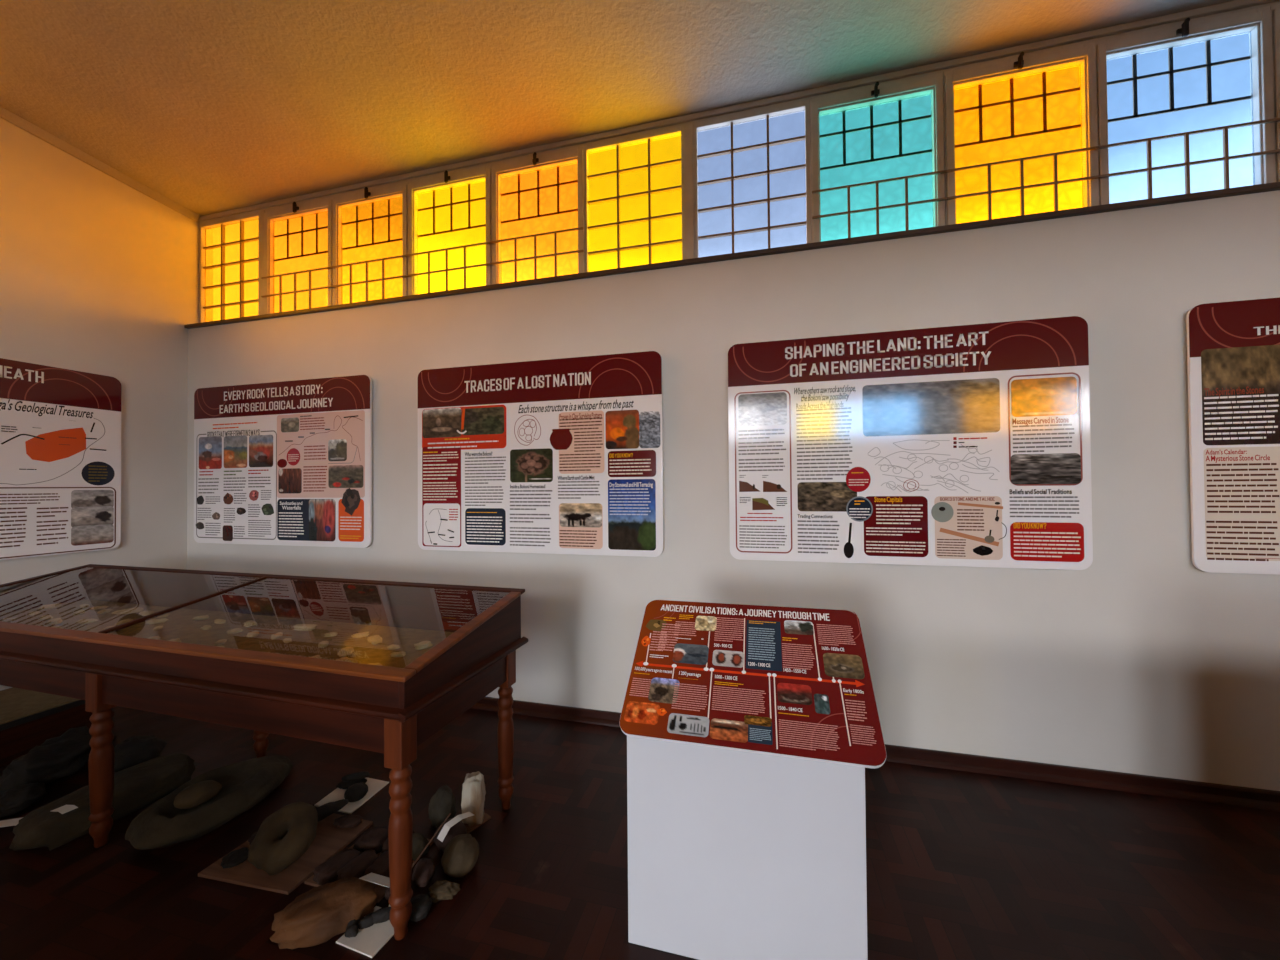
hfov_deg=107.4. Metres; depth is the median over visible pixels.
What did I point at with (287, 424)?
photo
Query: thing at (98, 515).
photo
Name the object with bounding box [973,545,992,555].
picture
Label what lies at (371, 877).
paper label
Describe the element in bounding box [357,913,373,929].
flake
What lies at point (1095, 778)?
baseboard
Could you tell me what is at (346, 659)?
flake
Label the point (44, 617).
flake
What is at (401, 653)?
flake
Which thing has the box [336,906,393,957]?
card
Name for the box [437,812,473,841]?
paper label
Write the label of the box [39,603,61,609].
flake
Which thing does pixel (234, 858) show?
stone
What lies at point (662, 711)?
picture
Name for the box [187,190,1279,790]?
wall
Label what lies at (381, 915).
flake
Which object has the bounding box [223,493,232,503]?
picture
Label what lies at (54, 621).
flake
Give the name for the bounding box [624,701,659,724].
photo
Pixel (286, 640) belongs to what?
flake
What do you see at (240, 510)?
picture
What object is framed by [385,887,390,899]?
stone
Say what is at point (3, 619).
flake
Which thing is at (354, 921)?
flake
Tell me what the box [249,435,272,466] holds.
photo
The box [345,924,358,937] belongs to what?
flake
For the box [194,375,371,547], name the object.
information panel
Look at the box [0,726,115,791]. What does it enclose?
stone
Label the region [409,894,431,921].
stone
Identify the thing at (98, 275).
wall
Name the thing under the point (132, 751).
stone
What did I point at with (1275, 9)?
window
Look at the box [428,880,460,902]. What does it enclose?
stone
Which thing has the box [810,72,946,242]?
window
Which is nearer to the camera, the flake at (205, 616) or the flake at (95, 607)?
the flake at (205, 616)
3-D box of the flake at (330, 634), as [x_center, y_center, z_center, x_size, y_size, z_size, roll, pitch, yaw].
[-1.495,0.746,2.272,0.057,0.017,0.034,0,-1,-35]
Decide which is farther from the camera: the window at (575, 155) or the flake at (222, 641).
the window at (575, 155)
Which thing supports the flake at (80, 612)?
on the display table
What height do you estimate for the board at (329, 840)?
0.012 m
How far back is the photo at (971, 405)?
2.51 m
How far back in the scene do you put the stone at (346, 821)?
2.06 m
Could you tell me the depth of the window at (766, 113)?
2.89 m
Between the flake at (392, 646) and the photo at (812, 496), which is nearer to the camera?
the flake at (392, 646)
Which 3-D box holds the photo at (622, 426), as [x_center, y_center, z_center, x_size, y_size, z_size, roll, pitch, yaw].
[-0.112,-0.316,2.945,0.220,0.242,0.001,-1,-1,15]
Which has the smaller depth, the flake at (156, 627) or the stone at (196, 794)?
the stone at (196, 794)
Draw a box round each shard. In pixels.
[313,848,359,884]
[335,849,377,880]
[353,826,387,853]
[364,850,388,884]
[382,831,414,852]
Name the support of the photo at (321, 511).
attached to the information panel at (288, 463)
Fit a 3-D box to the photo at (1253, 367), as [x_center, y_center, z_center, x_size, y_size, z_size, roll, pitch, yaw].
[2.893,-0.393,2.163,0.482,0.455,0.001,-1,-1,15]
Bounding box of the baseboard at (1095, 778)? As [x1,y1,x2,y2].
[471,697,1279,810]
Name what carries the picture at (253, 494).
attached to the information panel at (288, 463)
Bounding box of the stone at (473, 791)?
[461,771,485,825]
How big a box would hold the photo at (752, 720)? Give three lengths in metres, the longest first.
0.084 x 0.029 x 0.001 m
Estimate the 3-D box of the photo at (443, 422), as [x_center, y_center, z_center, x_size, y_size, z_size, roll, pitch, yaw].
[-1.384,-0.398,3.280,0.317,0.203,0.001,-1,-1,15]
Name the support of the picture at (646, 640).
attached to the stand
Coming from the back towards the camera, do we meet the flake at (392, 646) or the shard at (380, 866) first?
the flake at (392, 646)
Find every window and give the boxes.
[199,211,259,322]
[261,197,332,313]
[330,181,408,304]
[406,164,491,294]
[490,145,584,284]
[584,125,684,271]
[693,100,811,257]
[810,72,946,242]
[943,41,1101,224]
[1095,6,1279,204]
[1270,4,1279,181]
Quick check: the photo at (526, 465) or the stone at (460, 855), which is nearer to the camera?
the stone at (460, 855)
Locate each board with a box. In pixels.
[198,813,372,894]
[305,838,433,902]
[461,812,490,833]
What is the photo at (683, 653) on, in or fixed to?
attached to the stand
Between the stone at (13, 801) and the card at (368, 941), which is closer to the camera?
the card at (368, 941)
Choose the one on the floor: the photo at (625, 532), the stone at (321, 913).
the stone at (321, 913)
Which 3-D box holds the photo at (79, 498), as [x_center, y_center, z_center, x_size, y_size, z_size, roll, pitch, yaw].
[-3.911,0.138,3.360,0.001,0.134,0.221,-1,-1,15]
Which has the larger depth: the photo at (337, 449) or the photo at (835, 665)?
the photo at (337, 449)
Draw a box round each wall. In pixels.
[0,118,198,690]
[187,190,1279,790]
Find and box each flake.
[2,618,17,621]
[29,611,40,614]
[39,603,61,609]
[39,615,52,620]
[48,618,61,624]
[73,610,84,615]
[76,618,97,623]
[80,604,89,607]
[90,606,108,609]
[97,609,111,613]
[111,607,143,614]
[115,619,132,624]
[139,610,154,615]
[146,618,167,623]
[148,636,160,639]
[153,626,162,630]
[169,638,180,641]
[192,615,208,619]
[200,625,211,629]
[214,619,225,623]
[214,639,226,645]
[227,628,242,633]
[243,620,256,626]
[247,630,258,636]
[271,632,282,639]
[283,638,291,642]
[293,624,316,630]
[318,641,328,647]
[324,632,337,636]
[336,657,357,662]
[337,646,353,656]
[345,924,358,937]
[346,919,359,927]
[351,632,368,637]
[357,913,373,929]
[367,635,381,644]
[370,907,390,923]
[387,644,399,648]
[390,651,405,656]
[414,641,432,649]
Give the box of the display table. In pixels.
[0,564,527,940]
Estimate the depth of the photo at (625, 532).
2.92 m
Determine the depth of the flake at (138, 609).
2.72 m
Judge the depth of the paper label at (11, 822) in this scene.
2.06 m
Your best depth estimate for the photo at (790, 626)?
1.74 m
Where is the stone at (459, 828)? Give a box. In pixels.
[434,818,466,851]
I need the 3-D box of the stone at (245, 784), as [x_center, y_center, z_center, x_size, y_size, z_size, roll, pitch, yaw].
[-1.964,1.474,2.212,0.373,0.142,0.662,-1,-1,11]
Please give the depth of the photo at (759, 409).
2.73 m
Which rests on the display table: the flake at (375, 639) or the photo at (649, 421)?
the flake at (375, 639)
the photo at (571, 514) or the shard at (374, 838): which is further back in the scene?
the photo at (571, 514)
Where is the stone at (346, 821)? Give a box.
[333,815,362,827]
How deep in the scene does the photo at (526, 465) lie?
3.10 m
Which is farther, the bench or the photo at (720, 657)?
the bench
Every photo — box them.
[71,490,113,507]
[71,506,113,526]
[71,524,113,545]
[199,436,221,468]
[223,525,232,540]
[224,435,246,467]
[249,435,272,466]
[278,468,301,492]
[281,417,298,431]
[309,499,334,540]
[328,439,346,460]
[328,465,362,487]
[422,408,461,437]
[462,407,503,434]
[510,448,552,481]
[560,503,601,526]
[605,410,638,448]
[608,479,655,550]
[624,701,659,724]
[639,411,659,447]
[648,678,679,703]
[667,713,708,736]
[673,643,708,664]
[695,616,716,630]
[710,719,747,742]
[712,650,743,667]
[738,392,786,425]
[744,715,771,726]
[777,683,811,704]
[784,620,813,634]
[797,482,856,511]
[814,694,829,713]
[823,653,864,678]
[862,378,999,435]
[1010,453,1080,483]
[1011,377,1076,416]
[1201,345,1279,444]
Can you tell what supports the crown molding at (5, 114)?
attached to the wall at (98, 275)
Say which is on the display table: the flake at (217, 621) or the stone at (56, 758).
the flake at (217, 621)
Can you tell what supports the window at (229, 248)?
in the wall at (1142, 660)
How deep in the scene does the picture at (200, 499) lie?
3.85 m
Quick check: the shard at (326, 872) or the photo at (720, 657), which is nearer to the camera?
the photo at (720, 657)
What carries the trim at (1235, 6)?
attached to the wall at (1142, 660)
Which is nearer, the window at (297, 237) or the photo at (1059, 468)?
the photo at (1059, 468)
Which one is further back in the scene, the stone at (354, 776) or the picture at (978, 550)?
the picture at (978, 550)
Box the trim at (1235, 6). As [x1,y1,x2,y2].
[198,0,1279,223]
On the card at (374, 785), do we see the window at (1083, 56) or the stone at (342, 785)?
the stone at (342, 785)
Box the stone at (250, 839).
[248,832,256,844]
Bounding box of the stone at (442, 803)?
[428,785,455,827]
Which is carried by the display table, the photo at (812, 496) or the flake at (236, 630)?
the flake at (236, 630)
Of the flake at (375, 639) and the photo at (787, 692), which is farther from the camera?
the flake at (375, 639)
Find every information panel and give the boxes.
[0,358,121,559]
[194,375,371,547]
[417,351,663,556]
[728,316,1092,569]
[1186,297,1279,574]
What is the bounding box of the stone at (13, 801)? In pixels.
[0,782,46,817]
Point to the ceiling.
(211, 106)
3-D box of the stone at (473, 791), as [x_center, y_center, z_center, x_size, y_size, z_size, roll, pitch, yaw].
[-0.744,1.423,2.107,0.100,0.205,0.085,0,-1,-5]
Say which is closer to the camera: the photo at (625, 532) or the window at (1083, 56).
the window at (1083, 56)
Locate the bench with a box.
[0,687,91,767]
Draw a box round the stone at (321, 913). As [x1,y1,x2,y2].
[270,877,376,949]
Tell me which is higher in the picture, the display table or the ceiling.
the ceiling
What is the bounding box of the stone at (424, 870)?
[412,858,435,886]
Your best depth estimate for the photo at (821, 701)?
1.51 m
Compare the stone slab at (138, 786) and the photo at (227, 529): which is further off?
the photo at (227, 529)
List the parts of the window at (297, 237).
pane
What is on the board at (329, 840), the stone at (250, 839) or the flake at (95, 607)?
the stone at (250, 839)
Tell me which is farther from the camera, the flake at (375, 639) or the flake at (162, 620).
the flake at (162, 620)
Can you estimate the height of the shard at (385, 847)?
0.045 m
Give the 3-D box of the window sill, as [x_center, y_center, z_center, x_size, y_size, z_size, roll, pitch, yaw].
[3.544,-1.370,2.096,15.170,0.028,0.164,-1,-1,15]
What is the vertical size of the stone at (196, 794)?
0.085 m
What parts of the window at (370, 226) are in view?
pane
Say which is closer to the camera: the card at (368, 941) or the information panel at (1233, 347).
the card at (368, 941)
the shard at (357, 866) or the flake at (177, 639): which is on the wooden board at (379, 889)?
the shard at (357, 866)
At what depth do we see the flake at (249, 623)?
2.43 m
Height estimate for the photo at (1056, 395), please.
0.192 m
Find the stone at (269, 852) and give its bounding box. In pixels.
[248,802,317,874]
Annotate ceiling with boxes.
[0,0,1234,216]
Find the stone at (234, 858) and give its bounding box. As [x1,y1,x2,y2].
[220,847,248,868]
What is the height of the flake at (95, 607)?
0.018 m
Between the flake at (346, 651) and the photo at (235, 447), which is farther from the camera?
the photo at (235, 447)
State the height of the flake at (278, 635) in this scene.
0.022 m
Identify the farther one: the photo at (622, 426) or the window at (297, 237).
the window at (297, 237)
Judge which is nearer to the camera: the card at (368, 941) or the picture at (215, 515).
the card at (368, 941)
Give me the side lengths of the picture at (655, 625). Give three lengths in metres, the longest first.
0.082 x 0.054 x 0.001 m
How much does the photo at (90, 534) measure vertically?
0.135 m
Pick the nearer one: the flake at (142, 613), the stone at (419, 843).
the stone at (419, 843)
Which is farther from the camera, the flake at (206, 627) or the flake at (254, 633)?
the flake at (206, 627)
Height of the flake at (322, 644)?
0.020 m
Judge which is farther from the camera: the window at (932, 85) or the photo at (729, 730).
the window at (932, 85)
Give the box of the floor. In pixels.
[0,706,1279,959]
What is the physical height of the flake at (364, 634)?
0.019 m
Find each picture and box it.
[196,522,203,529]
[197,496,203,504]
[212,512,219,519]
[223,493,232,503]
[237,507,245,514]
[249,490,258,500]
[262,504,273,514]
[341,488,360,515]
[550,428,572,449]
[641,636,650,645]
[646,620,666,630]
[657,708,666,715]
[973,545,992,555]
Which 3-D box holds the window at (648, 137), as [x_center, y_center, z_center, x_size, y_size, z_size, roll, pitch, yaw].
[-0.041,-1.795,3.081,0.672,0.910,0.042,-1,-1,15]
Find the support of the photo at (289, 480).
attached to the information panel at (288, 463)
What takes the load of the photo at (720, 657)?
attached to the stand
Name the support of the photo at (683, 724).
attached to the stand
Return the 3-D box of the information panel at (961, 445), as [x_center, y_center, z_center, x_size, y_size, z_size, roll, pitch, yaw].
[1.385,-0.177,2.571,1.770,1.271,0.039,-1,-1,15]
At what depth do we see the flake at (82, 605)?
2.85 m
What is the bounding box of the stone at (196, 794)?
[174,780,221,808]
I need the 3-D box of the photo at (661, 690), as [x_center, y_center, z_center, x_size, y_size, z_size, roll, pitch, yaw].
[0.083,0.730,1.630,0.102,0.001,0.089,-1,36,15]
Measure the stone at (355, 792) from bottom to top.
0.060 m
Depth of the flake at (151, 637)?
2.23 m
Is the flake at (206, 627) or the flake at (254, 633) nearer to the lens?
the flake at (254, 633)
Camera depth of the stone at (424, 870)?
1.77 m
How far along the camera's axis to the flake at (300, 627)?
2.36 m
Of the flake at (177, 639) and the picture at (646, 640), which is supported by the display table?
the flake at (177, 639)
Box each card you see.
[314,777,388,813]
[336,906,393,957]
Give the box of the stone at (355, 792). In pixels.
[344,782,367,801]
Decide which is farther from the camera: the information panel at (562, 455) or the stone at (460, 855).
the information panel at (562, 455)
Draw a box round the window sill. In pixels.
[184,182,1279,328]
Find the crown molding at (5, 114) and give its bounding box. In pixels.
[0,106,199,221]
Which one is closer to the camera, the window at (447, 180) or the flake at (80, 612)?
the flake at (80, 612)
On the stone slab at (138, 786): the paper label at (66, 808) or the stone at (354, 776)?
the paper label at (66, 808)
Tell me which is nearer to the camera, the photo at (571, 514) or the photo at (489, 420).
the photo at (571, 514)
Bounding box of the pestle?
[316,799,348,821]
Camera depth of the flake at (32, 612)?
2.70 m
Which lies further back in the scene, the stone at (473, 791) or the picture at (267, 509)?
the picture at (267, 509)
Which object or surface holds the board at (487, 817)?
on the floor
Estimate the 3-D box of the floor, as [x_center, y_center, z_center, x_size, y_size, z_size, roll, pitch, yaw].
[2.691,1.522,-1.302,15.650,0.120,7.451,-1,-1,15]
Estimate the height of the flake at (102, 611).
0.023 m
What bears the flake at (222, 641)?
on the display table
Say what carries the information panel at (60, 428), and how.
attached to the wall at (98, 275)
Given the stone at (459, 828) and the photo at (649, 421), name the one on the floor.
the stone at (459, 828)
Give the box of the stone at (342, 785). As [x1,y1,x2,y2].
[336,778,366,788]
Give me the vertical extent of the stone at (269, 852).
0.186 m
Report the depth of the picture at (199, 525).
3.85 m
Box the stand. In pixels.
[619,600,885,959]
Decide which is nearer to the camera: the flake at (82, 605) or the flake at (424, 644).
the flake at (424, 644)
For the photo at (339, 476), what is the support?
attached to the information panel at (288, 463)
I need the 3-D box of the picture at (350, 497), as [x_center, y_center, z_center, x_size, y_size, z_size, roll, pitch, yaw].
[-2.134,0.162,3.467,0.178,0.206,0.001,-1,-1,15]
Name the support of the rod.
on the stone at (459, 828)
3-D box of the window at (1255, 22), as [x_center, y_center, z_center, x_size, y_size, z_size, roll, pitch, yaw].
[2.701,-1.827,2.343,0.698,0.910,0.090,-1,-1,15]
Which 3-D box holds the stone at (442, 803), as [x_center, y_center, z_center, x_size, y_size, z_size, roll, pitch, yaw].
[-0.889,1.460,2.107,0.117,0.150,0.114,-1,-1,29]
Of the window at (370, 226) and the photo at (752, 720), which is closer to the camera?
the photo at (752, 720)
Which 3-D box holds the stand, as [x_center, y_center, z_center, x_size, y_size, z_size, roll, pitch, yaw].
[0.374,1.006,1.652,0.812,1.025,0.449,-1,-1,15]
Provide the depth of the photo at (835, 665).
1.60 m
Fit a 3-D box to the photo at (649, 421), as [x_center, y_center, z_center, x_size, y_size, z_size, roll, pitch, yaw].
[0.059,-0.310,2.900,0.134,0.227,0.001,-1,-1,15]
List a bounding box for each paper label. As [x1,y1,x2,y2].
[0,817,22,827]
[52,805,77,813]
[359,873,389,886]
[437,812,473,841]
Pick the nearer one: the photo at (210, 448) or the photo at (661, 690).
the photo at (661, 690)
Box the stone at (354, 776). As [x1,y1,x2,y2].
[341,771,369,781]
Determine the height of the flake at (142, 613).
0.026 m
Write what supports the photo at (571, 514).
attached to the information panel at (562, 455)
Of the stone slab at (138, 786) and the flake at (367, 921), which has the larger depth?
the stone slab at (138, 786)
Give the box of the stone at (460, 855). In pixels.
[441,834,478,878]
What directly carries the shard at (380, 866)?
on the wooden board at (379, 889)
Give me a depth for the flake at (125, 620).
2.48 m
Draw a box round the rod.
[412,813,450,867]
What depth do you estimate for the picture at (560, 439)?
3.05 m
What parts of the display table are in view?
leg, leg, lid frame, moulding, leg, leg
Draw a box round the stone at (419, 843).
[412,833,429,860]
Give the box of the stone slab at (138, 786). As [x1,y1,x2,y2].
[9,753,194,850]
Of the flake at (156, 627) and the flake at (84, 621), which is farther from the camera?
the flake at (84, 621)
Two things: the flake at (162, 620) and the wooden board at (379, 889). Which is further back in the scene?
the flake at (162, 620)
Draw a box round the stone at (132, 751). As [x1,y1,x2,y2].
[114,735,166,771]
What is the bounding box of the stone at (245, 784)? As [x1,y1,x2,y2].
[125,756,292,849]
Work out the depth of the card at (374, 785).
2.28 m
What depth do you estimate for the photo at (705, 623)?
1.82 m

